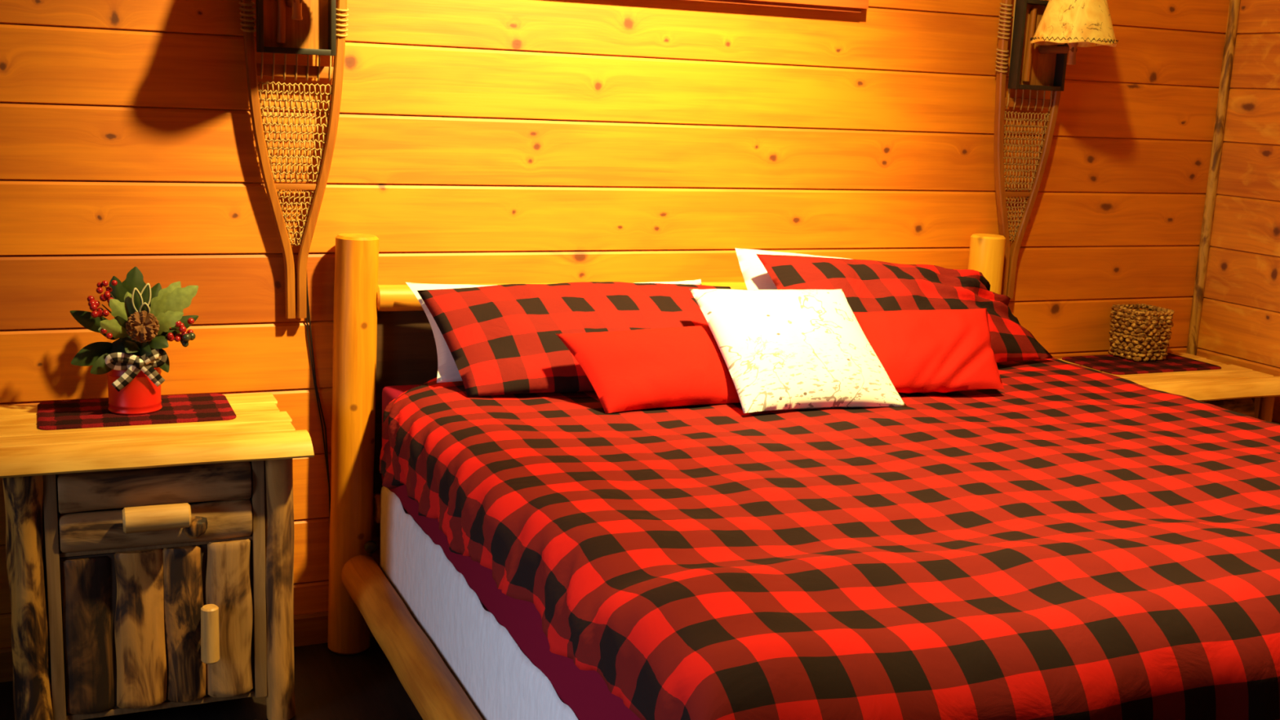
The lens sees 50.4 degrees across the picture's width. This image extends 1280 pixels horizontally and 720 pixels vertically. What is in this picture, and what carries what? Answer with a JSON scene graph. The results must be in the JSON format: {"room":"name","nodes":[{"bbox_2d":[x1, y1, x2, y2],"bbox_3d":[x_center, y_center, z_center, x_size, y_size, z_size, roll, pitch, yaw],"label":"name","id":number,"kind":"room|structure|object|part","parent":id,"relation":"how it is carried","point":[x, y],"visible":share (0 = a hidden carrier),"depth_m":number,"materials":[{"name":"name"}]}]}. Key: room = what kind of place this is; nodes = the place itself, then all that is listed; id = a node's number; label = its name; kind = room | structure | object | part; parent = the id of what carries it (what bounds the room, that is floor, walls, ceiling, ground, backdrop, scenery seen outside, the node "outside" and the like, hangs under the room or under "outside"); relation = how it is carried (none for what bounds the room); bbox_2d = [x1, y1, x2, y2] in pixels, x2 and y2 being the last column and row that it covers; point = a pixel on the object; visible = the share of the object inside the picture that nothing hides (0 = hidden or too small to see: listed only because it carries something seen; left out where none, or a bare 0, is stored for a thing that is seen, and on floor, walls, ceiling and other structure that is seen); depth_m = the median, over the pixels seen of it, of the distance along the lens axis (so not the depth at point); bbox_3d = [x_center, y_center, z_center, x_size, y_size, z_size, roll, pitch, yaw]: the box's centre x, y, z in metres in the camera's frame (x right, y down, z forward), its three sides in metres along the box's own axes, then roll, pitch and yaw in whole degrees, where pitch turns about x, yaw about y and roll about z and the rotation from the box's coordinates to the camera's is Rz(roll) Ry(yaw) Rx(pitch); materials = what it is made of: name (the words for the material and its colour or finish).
{"room":"cabin bedroom","nodes":[
{"label":"cabin bedroom","id":0,"kind":"room"},
{"bbox_2d":[0,636,422,719],"bbox_3d":[-0.035,1.270,1.775,6.445,0.060,4.650,-3,12,-23],"label":"floor","id":1,"kind":"structure","parent":0,"point":[329,685],"depth_m":3.48,"materials":[{"name":"brown wood"}]},
{"bbox_2d":[0,392,314,719],"bbox_3d":[-1.200,0.507,3.321,0.716,0.730,0.507,-3,12,-23],"label":"nightstand","id":2,"kind":"object","parent":1,"relation":"on","point":[149,566],"visible":0.99,"depth_m":3.15,"materials":[{"name":"brown wood"}]},
{"bbox_3d":[-1.383,0.571,3.082,0.088,0.683,0.091,-3,12,-23],"label":"leg","id":3,"kind":"part","parent":2,"relation":"part of","materials":[{"name":"brown wood"}]},
{"bbox_2d":[37,393,236,430],"bbox_3d":[-1.238,0.124,3.346,0.447,0.007,0.278,-3,12,-23],"label":"placemat","id":4,"kind":"object","parent":2,"relation":"on","point":[184,408],"visible":0.96,"depth_m":3.31,"materials":[{"name":"red fabric"}]},
{"bbox_2d":[70,266,198,414],"bbox_3d":[-1.218,-0.045,3.288,0.294,0.349,0.178,-3,12,-23],"label":"arrangement","id":5,"kind":"object","parent":4,"relation":"on","point":[146,317],"visible":1,"depth_m":3.27,"materials":[{"name":"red plant"}]},
{"bbox_3d":[-1.127,0.527,3.187,0.480,0.614,0.048,-3,12,-23],"label":"frame","id":6,"kind":"part","parent":2,"relation":"part of","materials":[{"name":"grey wood"}]},
{"bbox_3d":[-1.113,0.338,3.137,0.418,0.189,0.046,-3,12,-23],"label":"drawer","id":7,"kind":"part","parent":2,"relation":"part of","materials":[{"name":"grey wood"}]},
{"bbox_3d":[-1.096,0.359,3.085,0.146,0.059,0.059,-3,12,-23],"label":"handle","id":8,"kind":"part","parent":2,"relation":"part of","materials":[{"name":"beige wood"}]},
{"bbox_3d":[-1.133,0.623,3.211,0.420,0.381,0.034,-3,12,-23],"label":"door","id":9,"kind":"part","parent":2,"relation":"part of","materials":[{"name":"brown wood"}]},
{"bbox_3d":[-1.007,0.641,3.184,0.042,0.136,0.042,-3,12,-23],"label":"handle","id":10,"kind":"part","parent":2,"relation":"part of","materials":[{"name":"beige wood"}]},
{"bbox_3d":[-0.878,0.549,3.302,0.078,0.683,0.077,-3,12,-23],"label":"leg","id":11,"kind":"part","parent":2,"relation":"part of","materials":[{"name":"brown wood"}]},
{"bbox_2d":[327,233,1005,719],"bbox_3d":[0.594,0.412,3.106,2.179,1.154,2.310,-3,12,-23],"label":"bed","id":12,"kind":"object","parent":1,"relation":"on","point":[383,335],"visible":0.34,"depth_m":3.62,"materials":[{"name":"brown wood"}]},
{"bbox_3d":[-0.778,0.237,3.683,0.136,1.154,0.117,-3,12,-23],"label":"post","id":13,"kind":"part","parent":12,"relation":"part of","materials":[{"name":"brown wood"}]},
{"bbox_3d":[0.153,0.371,4.112,1.920,0.083,0.082,-3,12,-23],"label":"headboard rail","id":14,"kind":"part","parent":12,"relation":"part of","materials":[{"name":"brown wood"}]},
{"bbox_3d":[0.161,0.075,4.076,1.930,0.515,0.020,-3,12,-23],"label":"headboard panel","id":15,"kind":"part","parent":12,"relation":"part of","materials":[{"name":"brown wood"}]},
{"bbox_3d":[-0.354,0.787,2.761,0.089,0.111,2.100,-3,12,-23],"label":"rail","id":16,"kind":"part","parent":12,"relation":"part of","materials":[{"name":"brown wood"}]},
{"bbox_2d":[380,485,578,719],"bbox_3d":[0.569,0.585,3.192,1.954,0.260,1.951,-3,12,-23],"label":"box spring","id":17,"kind":"object","parent":12,"relation":"on","point":[500,682],"visible":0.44,"depth_m":2.95,"materials":[{"name":"white fabric"}]},
{"bbox_2d":[382,384,640,719],"bbox_3d":[0.580,0.351,3.144,1.934,0.269,1.976,-3,12,-23],"label":"sheet","id":18,"kind":"object","parent":17,"relation":"on","point":[586,692],"visible":0.11,"depth_m":2.54,"materials":[{"name":"red fabric"}]},
{"bbox_3d":[0.174,-0.193,4.006,1.921,0.092,0.074,-3,12,-23],"label":"headboard rail","id":19,"kind":"part","parent":12,"relation":"part of","materials":[{"name":"wood"}]},
{"bbox_2d":[378,358,1279,719],"bbox_3d":[0.688,0.516,3.098,2.277,0.705,2.134,-3,12,-23],"label":"comforter","id":20,"kind":"object","parent":12,"relation":"on","point":[1066,540],"visible":0.81,"depth_m":2.38,"materials":[{"name":"red fabric"}]},
{"bbox_2d":[405,282,494,382],"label":"sleeping pillow","id":21,"kind":"object","parent":20,"relation":"on","point":[447,370],"depth_m":3.47,"materials":[{"name":"white fabric"}]},
{"bbox_2d":[417,281,731,396],"bbox_3d":[-0.063,-0.066,3.574,0.988,0.244,0.342,-3,12,-23],"label":"pillow sham","id":22,"kind":"object","parent":20,"relation":"on","point":[500,339],"visible":0.54,"depth_m":3.46,"materials":[{"name":"red fabric"}]},
{"bbox_2d":[555,324,740,413],"bbox_3d":[0.041,0.019,3.372,0.477,0.173,0.188,-3,13,-26],"label":"throw pillow","id":23,"kind":"object","parent":20,"relation":"on","point":[642,369],"visible":0.98,"depth_m":3.32,"materials":[{"name":"red fabric"}]},
{"bbox_2d":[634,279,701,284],"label":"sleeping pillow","id":24,"kind":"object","parent":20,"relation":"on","point":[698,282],"depth_m":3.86,"materials":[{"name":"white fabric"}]},
{"bbox_2d":[734,248,853,289],"bbox_3d":[0.708,-0.166,4.015,0.882,0.316,0.244,-3,13,-27],"label":"sleeping pillow","id":25,"kind":"object","parent":20,"relation":"on","point":[756,277],"visible":0.07,"depth_m":3.86,"materials":[{"name":"white fabric"}]},
{"bbox_2d":[689,288,907,413],"bbox_3d":[0.402,-0.033,3.486,0.459,0.261,0.358,-3,12,-23],"label":"throw pillow","id":26,"kind":"object","parent":20,"relation":"on","point":[780,349],"visible":1,"depth_m":3.42,"materials":[{"name":"fabric"}]},
{"bbox_2d":[755,253,1053,362],"bbox_3d":[0.792,-0.149,3.953,0.956,0.312,0.266,-5,13,-31],"label":"pillow sham","id":27,"kind":"object","parent":20,"relation":"on","point":[867,286],"visible":0.52,"depth_m":3.90,"materials":[{"name":"red fabric"}]},
{"bbox_2d":[853,307,1004,393],"bbox_3d":[0.765,-0.023,3.653,0.493,0.201,0.208,-1,12,-18],"label":"throw pillow","id":28,"kind":"object","parent":20,"relation":"on","point":[942,350],"visible":0.86,"depth_m":3.61,"materials":[{"name":"red fabric"}]},
{"bbox_3d":[1.102,0.158,4.500,0.118,1.145,0.116,-3,12,-23],"label":"post","id":29,"kind":"part","parent":12,"relation":"part of","materials":[{"name":"yellow wood"}]},
{"bbox_2d":[1059,352,1279,422],"bbox_3d":[1.731,0.393,4.595,0.716,0.730,0.507,-3,12,-23],"label":"nightstand","id":30,"kind":"object","parent":1,"relation":"on","point":[1249,392],"visible":0.13,"depth_m":4.41,"materials":[{"name":"brown wood"}]},
{"bbox_2d":[1062,352,1221,374],"bbox_3d":[1.705,0.010,4.627,0.478,0.007,0.276,-3,12,-23],"label":"placemat","id":31,"kind":"object","parent":30,"relation":"on","point":[1110,364],"visible":0.84,"depth_m":4.58,"materials":[{"name":"red fabric"}]},
{"bbox_2d":[1108,303,1174,362],"bbox_3d":[1.725,-0.095,4.691,0.169,0.178,0.169,-3,12,-23],"label":"woven basket","id":32,"kind":"object","parent":31,"relation":"on","point":[1124,343],"visible":1,"depth_m":4.64,"materials":[{"name":"brown wicker"}]},
{"bbox_3d":[1.818,0.225,4.411,0.418,0.189,0.046,-3,12,-23],"label":"drawer","id":33,"kind":"part","parent":30,"relation":"part of","materials":[{"name":"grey wood"}]},
{"bbox_3d":[1.804,0.413,4.461,0.480,0.614,0.048,-3,12,-23],"label":"frame","id":34,"kind":"part","parent":30,"relation":"part of","materials":[{"name":"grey wood"}]},
{"bbox_3d":[2.053,0.435,4.576,0.078,0.683,0.077,-3,12,-23],"label":"leg","id":35,"kind":"part","parent":30,"relation":"part of","materials":[{"name":"brown wood"}]},
{"bbox_2d":[0,0,1229,648],"bbox_3d":[-0.890,-0.561,3.561,6.445,2.754,0.050,-3,12,-23],"label":"wall","id":36,"kind":"structure","parent":0,"point":[478,141],"depth_m":3.80,"materials":[{"name":"brown wood"}]},
{"bbox_2d":[0,610,373,682],"bbox_3d":[-0.964,0.753,3.780,6.378,0.088,0.016,-3,12,-23],"label":"baseboard","id":37,"kind":"structure","parent":36,"relation":"attached to","point":[309,628],"depth_m":3.78,"materials":[{"name":"brown wood"}]},
{"bbox_2d":[238,0,349,514],"bbox_3d":[-0.847,-0.346,3.410,0.290,2.156,0.331,-3,12,-23],"label":"snowshoe","id":38,"kind":"object","parent":36,"relation":"attached to","point":[300,27],"visible":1,"depth_m":3.47,"materials":[{"name":"brown wood"}]},
{"bbox_3d":[-0.847,-0.878,3.327,0.024,0.024,0.151,-2,12,-21],"label":"arm","id":39,"kind":"part","parent":38,"relation":"part of"},
{"bbox_3d":[-0.878,-0.771,3.456,0.261,1.348,0.046,-3,12,-23],"label":"frame","id":40,"kind":"part","parent":38,"relation":"part of","materials":[{"name":"brown wood"}]},
{"bbox_3d":[-0.856,-0.902,3.383,0.190,0.275,0.042,-3,12,-23],"label":"box frame","id":41,"kind":"part","parent":38,"relation":"part of","materials":[{"name":"black wood"}]},
{"bbox_3d":[-0.864,-0.906,3.401,0.166,0.251,0.006,-3,12,-23],"label":"panel","id":42,"kind":"part","parent":38,"relation":"part of","materials":[{"name":"brown wood"}]},
{"bbox_2d":[291,0,302,19],"bbox_3d":[-0.824,-0.877,3.264,0.030,0.115,0.030,-3,12,-23],"label":"socket","id":43,"kind":"object","parent":38,"relation":"attached to","point":[296,4],"depth_m":3.26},
{"bbox_3d":[-0.869,0.171,3.695,0.083,1.030,0.016,0,12,-13],"label":"cord","id":44,"kind":"part","parent":38,"relation":"part of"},
{"bbox_3d":[-0.876,0.171,3.692,0.083,1.030,0.017,0,12,-13],"label":"cord","id":45,"kind":"part","parent":38,"relation":"part of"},
{"bbox_2d":[679,0,868,13],"bbox_3d":[0.163,-1.344,3.802,1.146,0.658,0.044,-3,12,-23],"label":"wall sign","id":46,"kind":"object","parent":36,"relation":"attached to","point":[840,6],"visible":1,"depth_m":4.00,"materials":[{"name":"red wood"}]},
{"bbox_2d":[993,0,1118,298],"bbox_3d":[1.305,-0.836,4.254,0.290,1.346,0.324,-3,12,-23],"label":"wall lamp","id":47,"kind":"object","parent":36,"relation":"attached to","point":[1043,31],"visible":0.99,"depth_m":4.32,"materials":[{"name":"brown wood"}]},
{"bbox_3d":[1.244,-0.864,4.376,0.261,1.348,0.046,-3,12,-23],"label":"frame","id":48,"kind":"part","parent":47,"relation":"part of","materials":[{"name":"brown wood"}]},
{"bbox_3d":[1.267,-0.995,4.304,0.190,0.275,0.042,-3,12,-23],"label":"box frame","id":49,"kind":"part","parent":47,"relation":"part of","materials":[{"name":"brown wood"}]},
{"bbox_3d":[1.259,-0.999,4.322,0.166,0.251,0.006,-3,12,-23],"label":"panel","id":50,"kind":"part","parent":47,"relation":"part of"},
{"bbox_3d":[1.309,-0.972,4.262,0.024,0.024,0.151,-3,13,-26],"label":"arm","id":51,"kind":"part","parent":47,"relation":"part of"},
{"bbox_2d":[1066,42,1078,65],"bbox_3d":[1.339,-0.971,4.202,0.030,0.115,0.030,-3,12,-23],"label":"socket","id":52,"kind":"object","parent":47,"relation":"attached to","point":[1072,50],"depth_m":4.20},
{"bbox_3d":[1.343,-1.080,4.182,0.258,0.219,0.258,-3,12,-23],"label":"lamp shade","id":53,"kind":"part","parent":47,"relation":"part of","materials":[{"name":"beige paper"}]},
{"bbox_2d":[1186,0,1240,355],"bbox_3d":[2.036,-0.992,4.725,0.038,3.210,0.038,-3,12,-23],"label":"trim","id":54,"kind":"structure","parent":36,"relation":"attached to","point":[1234,5],"depth_m":4.78,"materials":[{"name":"brown wood"}]},
{"bbox_2d":[1196,0,1279,423],"bbox_3d":[2.965,-0.232,2.748,0.050,2.754,4.600,-3,12,-23],"label":"wall","id":55,"kind":"structure","parent":0,"point":[1240,322],"depth_m":4.67,"materials":[{"name":"brown wood"}]}
]}

